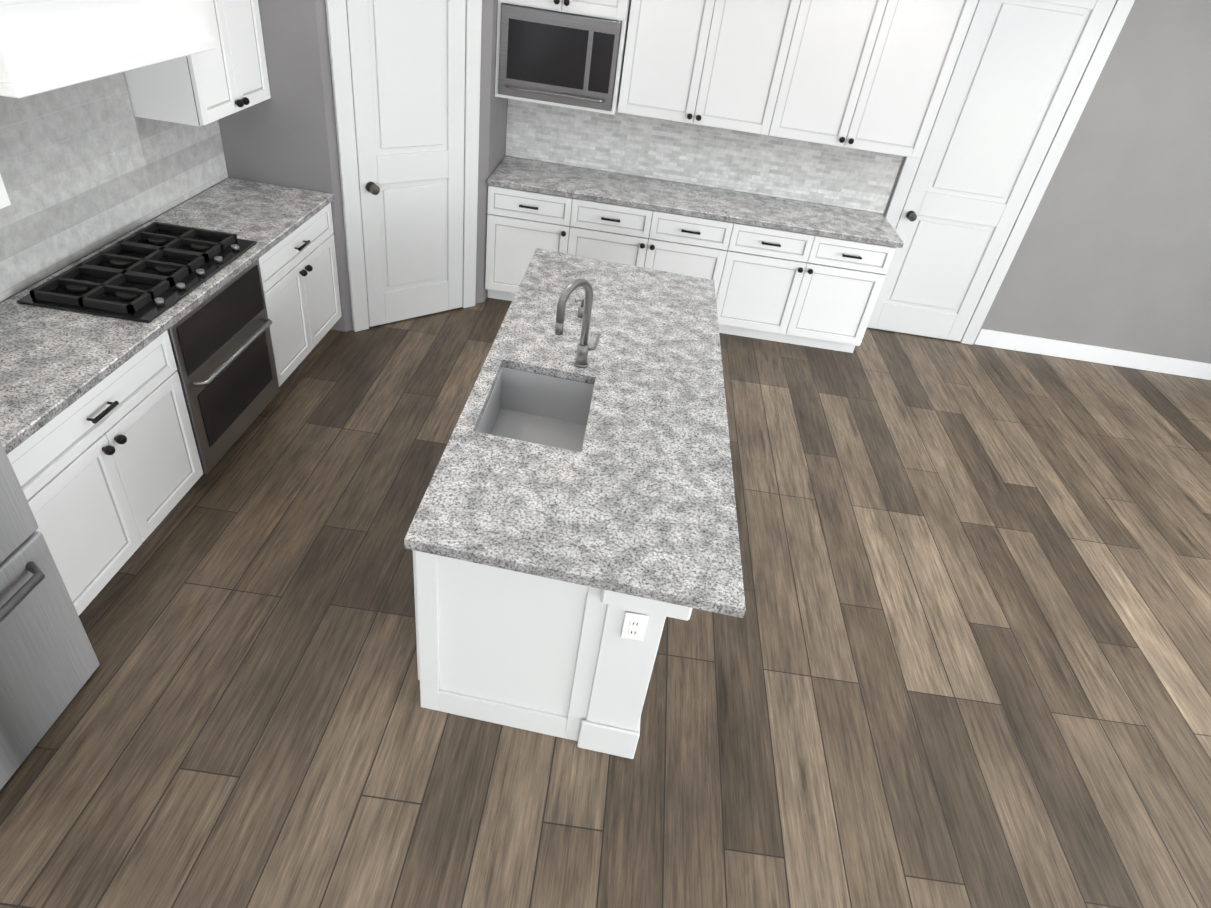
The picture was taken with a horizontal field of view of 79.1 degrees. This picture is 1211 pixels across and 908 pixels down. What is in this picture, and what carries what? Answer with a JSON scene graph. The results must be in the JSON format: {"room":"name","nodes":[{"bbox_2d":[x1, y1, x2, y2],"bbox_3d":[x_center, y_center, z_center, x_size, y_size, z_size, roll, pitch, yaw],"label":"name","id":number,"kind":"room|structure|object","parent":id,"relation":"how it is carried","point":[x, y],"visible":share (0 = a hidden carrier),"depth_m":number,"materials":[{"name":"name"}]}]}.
{"room":"kitchen","nodes":[
{"label":"kitchen","id":0,"kind":"room"},
{"bbox_2d":[0,75,226,302],"bbox_3d":[-2.629,0.878,-0.233,0.120,3.000,13.240,9,36,0],"label":"wall","id":1,"kind":"structure","parent":0,"point":[109,242],"depth_m":3.38,"materials":[{"name":"paint"}]},
{"bbox_2d":[0,174,10,208],"bbox_3d":[-2.091,-1.105,1.853,0.370,1.123,0.681,9,36,0],"label":"upper cabinet","id":2,"kind":"object","parent":1,"relation":"attached to","point":[4,200],"visible":1,"depth_m":2.42,"materials":[{"name":"grey wood"}]},
{"bbox_2d":[0,0,215,98],"bbox_3d":[-1.907,-1.984,2.377,0.478,1.284,1.210,9,36,0],"label":"range hood","id":3,"kind":"object","parent":1,"relation":"attached to","point":[47,45],"visible":1,"depth_m":2.52,"materials":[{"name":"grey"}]},
{"bbox_2d":[0,72,227,301],"bbox_3d":[-2.269,-1.178,2.974,0.008,0.814,2.644,9,36,0],"label":"backsplash","id":4,"kind":"structure","parent":1,"relation":"attached to","point":[87,167],"depth_m":3.17,"materials":[{"name":"tile"}]},
{"bbox_2d":[124,0,270,125],"bbox_3d":[-1.933,-2.211,3.399,0.370,1.123,0.699,9,36,0],"label":"upper cabinet","id":5,"kind":"object","parent":1,"relation":"attached to","point":[227,75],"visible":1,"depth_m":3.46,"materials":[{"name":"grey wood"}]},
{"bbox_2d":[218,0,507,331],"bbox_3d":[-1.402,-2.385,4.490,1.380,2.996,1.351,9,36,0],"label":"wall","id":6,"kind":"structure","parent":0,"point":[285,134],"depth_m":4.15,"materials":[{"name":"paint"}]},
{"bbox_2d":[325,0,481,331],"bbox_3d":[-1.148,-1.989,4.346,0.942,2.594,0.032,-22,46,-35],"label":"door frame","id":7,"kind":"structure","parent":6,"relation":"attached to","point":[337,24],"depth_m":4.42,"materials":[{"name":"white wood"}]},
{"bbox_2d":[346,0,465,326],"bbox_3d":[-1.164,-1.926,4.383,0.521,2.442,0.548,9,36,0],"label":"pantry door","id":8,"kind":"structure","parent":6,"relation":"in","point":[407,61],"depth_m":4.44,"materials":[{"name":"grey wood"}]},
{"bbox_2d":[0,297,1210,907],"bbox_3d":[1.292,2.741,0.698,8.440,0.100,13.240,9,36,0],"label":"floor","id":9,"kind":"structure","parent":0,"point":[958,655],"depth_m":2.90,"materials":[{"name":"brown wood"}]},
{"bbox_2d":[0,440,98,789],"bbox_3d":[-2.059,0.278,1.778,0.790,1.742,0.888,9,36,0],"label":"fridge","id":10,"kind":"object","parent":9,"relation":"on","point":[49,663],"visible":1,"depth_m":2.28,"materials":[{"name":"silver metal"}]},
{"bbox_2d":[7,330,202,615],"bbox_3d":[-2.132,0.065,2.804,0.650,0.864,0.945,9,36,0],"label":"base cabinet","id":11,"kind":"object","parent":9,"relation":"on","point":[108,470],"visible":0.71,"depth_m":2.74,"materials":[{"name":"white wood"}]},
{"bbox_2d":[0,178,333,453],"bbox_3d":[-2.009,-0.789,3.226,0.623,0.037,2.641,9,36,0],"label":"countertop","id":12,"kind":"structure","parent":11,"relation":"on","point":[54,363],"depth_m":2.79,"materials":[{"name":"stone"}]},
{"bbox_2d":[17,222,256,322],"bbox_3d":[-1.996,-0.826,3.208,0.520,0.045,0.900,9,36,0],"label":"cooktop","id":13,"kind":"object","parent":12,"relation":"in","point":[149,273],"visible":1,"depth_m":3.10,"materials":[{"name":"black metal"}]},
{"bbox_2d":[167,259,279,473],"bbox_3d":[-2.037,-0.431,3.495,0.661,0.853,0.756,9,36,0],"label":"oven","id":14,"kind":"object","parent":9,"relation":"on","point":[221,345],"visible":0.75,"depth_m":3.40,"materials":[{"name":"silver metal"}]},
{"bbox_2d":[259,203,340,386],"bbox_3d":[-1.990,-0.922,4.185,0.650,0.864,0.930,9,36,0],"label":"base cabinet","id":15,"kind":"object","parent":9,"relation":"on","point":[298,270],"visible":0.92,"depth_m":4.12,"materials":[{"name":"white wood"}]},
{"bbox_2d":[485,185,580,300],"bbox_3d":[-0.506,-1.596,5.421,0.631,0.864,0.610,9,36,0],"label":"base cabinet","id":16,"kind":"object","parent":9,"relation":"on","point":[519,222],"depth_m":5.09,"materials":[{"name":"grey wood"}]},
{"bbox_2d":[487,156,903,247],"bbox_3d":[0.628,-1.785,5.148,2.814,0.037,0.623,9,36,0],"label":"countertop","id":17,"kind":"structure","parent":16,"relation":"on","point":[691,200],"depth_m":5.06,"materials":[{"name":"stone"}]},
{"bbox_2d":[413,550,692,758],"bbox_3d":[-0.130,0.054,3.256,0.861,0.851,2.244,9,36,0],"label":"kitchen island","id":18,"kind":"object","parent":9,"relation":"on","point":[537,654],"visible":0.44,"depth_m":2.40,"materials":[{"name":"white wood"}]},
{"bbox_2d":[404,248,745,617],"bbox_3d":[0.004,-0.335,3.058,0.990,0.036,2.456,9,36,0],"label":"island countertop","id":19,"kind":"structure","parent":18,"relation":"on","point":[635,496],"depth_m":2.51,"materials":[{"name":"stone"}]},
{"bbox_2d":[476,367,593,451],"bbox_3d":[-0.271,-0.081,2.869,0.430,0.214,0.602,9,36,0],"label":"sink","id":20,"kind":"object","parent":19,"relation":"in","point":[538,408],"visible":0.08,"depth_m":3.06,"materials":[{"name":"silver metal"}]},
{"bbox_2d":[555,278,600,367],"bbox_3d":[-0.103,-0.500,2.886,0.175,0.400,0.186,9,36,0],"label":"faucet","id":21,"kind":"object","parent":19,"relation":"on","point":[583,349],"visible":1,"depth_m":2.87,"materials":[{"name":"silver metal"}]},
{"bbox_2d":[575,298,583,317],"bbox_3d":[-0.118,-0.674,3.380,0.054,0.097,0.062,9,36,0],"label":"soap dispenser","id":22,"kind":"object","parent":19,"relation":"on","point":[580,310],"visible":0.85,"depth_m":3.38,"materials":[{"name":"silver metal"}]},
{"bbox_2d":[621,612,648,640],"bbox_3d":[0.088,0.526,2.226,0.070,0.114,0.010,9,36,0],"label":"outlet","id":23,"kind":"object","parent":18,"relation":"attached to","point":[634,626],"visible":1,"depth_m":2.22,"materials":[{"name":"white plastic"}]},
{"bbox_2d":[577,199,664,268],"bbox_3d":[0.022,-1.516,5.424,0.664,0.864,0.610,9,36,0],"label":"base cabinet","id":24,"kind":"object","parent":9,"relation":"on","point":[622,234],"depth_m":5.04,"materials":[{"name":"grey wood"}]},
{"bbox_2d":[653,212,744,332],"bbox_3d":[0.566,-1.434,5.427,0.664,0.864,0.610,9,36,0],"label":"base cabinet","id":25,"kind":"object","parent":9,"relation":"on","point":[706,248],"depth_m":5.06,"materials":[{"name":"grey wood"}]},
{"bbox_2d":[721,224,825,343],"bbox_3d":[1.112,-1.351,5.430,0.669,0.864,0.610,9,36,0],"label":"base cabinet","id":26,"kind":"object","parent":9,"relation":"on","point":[797,288],"depth_m":5.16,"materials":[{"name":"grey wood"}]},
{"bbox_2d":[793,237,895,352],"bbox_3d":[1.633,-1.273,5.433,0.612,0.864,0.610,9,36,0],"label":"base cabinet","id":27,"kind":"object","parent":9,"relation":"on","point":[849,278],"depth_m":5.17,"materials":[{"name":"grey wood"}]},
{"bbox_2d":[505,0,1210,363],"bbox_3d":[2.088,-2.295,5.108,8.320,3.000,0.120,9,36,0],"label":"wall","id":28,"kind":"structure","parent":0,"point":[1113,250],"depth_m":5.28,"materials":[{"name":"paint"}]},
{"bbox_2d":[495,0,630,114],"bbox_3d":[-0.215,-2.872,4.520,0.814,1.270,0.541,9,36,0],"label":"upper cabinet","id":29,"kind":"object","parent":28,"relation":"attached to","point":[618,10],"visible":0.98,"depth_m":4.41,"materials":[{"name":"grey"}]},
{"bbox_2d":[498,3,621,110],"bbox_3d":[-0.280,-2.570,4.716,0.731,0.499,0.509,9,36,0],"label":"microwave","id":30,"kind":"object","parent":29,"relation":"in","point":[558,57],"visible":0.96,"depth_m":4.54,"materials":[{"name":"silver metal"}]},
{"bbox_2d":[505,99,902,212],"bbox_3d":[0.686,-2.171,5.258,2.815,0.465,0.008,9,36,0],"label":"backsplash","id":31,"kind":"structure","parent":28,"relation":"attached to","point":[733,160],"depth_m":5.27,"materials":[{"name":"tile"}]},
{"bbox_2d":[617,0,812,136],"bbox_3d":[0.687,-2.712,4.666,1.069,1.092,0.340,9,36,0],"label":"upper cabinet","id":32,"kind":"object","parent":28,"relation":"attached to","point":[725,64],"depth_m":4.63,"materials":[{"name":"grey wood"}]},
{"bbox_2d":[781,0,975,157],"bbox_3d":[1.632,-2.569,4.671,1.070,1.092,0.340,9,36,0],"label":"upper cabinet","id":33,"kind":"object","parent":28,"relation":"attached to","point":[870,75],"depth_m":4.59,"materials":[{"name":"grey wood"}]},
{"bbox_2d":[867,0,1115,340],"bbox_3d":[2.611,-1.922,5.175,0.827,2.447,0.112,9,36,0],"label":"door","id":34,"kind":"structure","parent":28,"relation":"in","point":[1018,71],"depth_m":5.10,"materials":[{"name":"white wood"}]},
{"bbox_2d":[885,0,1134,344],"bbox_3d":[2.623,-2.002,5.160,1.047,2.599,0.043,9,36,0],"label":"door frame","id":35,"kind":"structure","parent":28,"relation":"attached to","point":[1116,20],"depth_m":5.15,"materials":[{"name":"white wood"}]},
{"bbox_2d":[974,329,1210,379],"bbox_3d":[4.445,-0.726,5.904,2.938,0.138,0.013,9,36,0],"label":"baseboard","id":36,"kind":"structure","parent":28,"relation":"attached to","point":[1094,354],"depth_m":5.89,"materials":[{"name":"white wood"}]}
]}

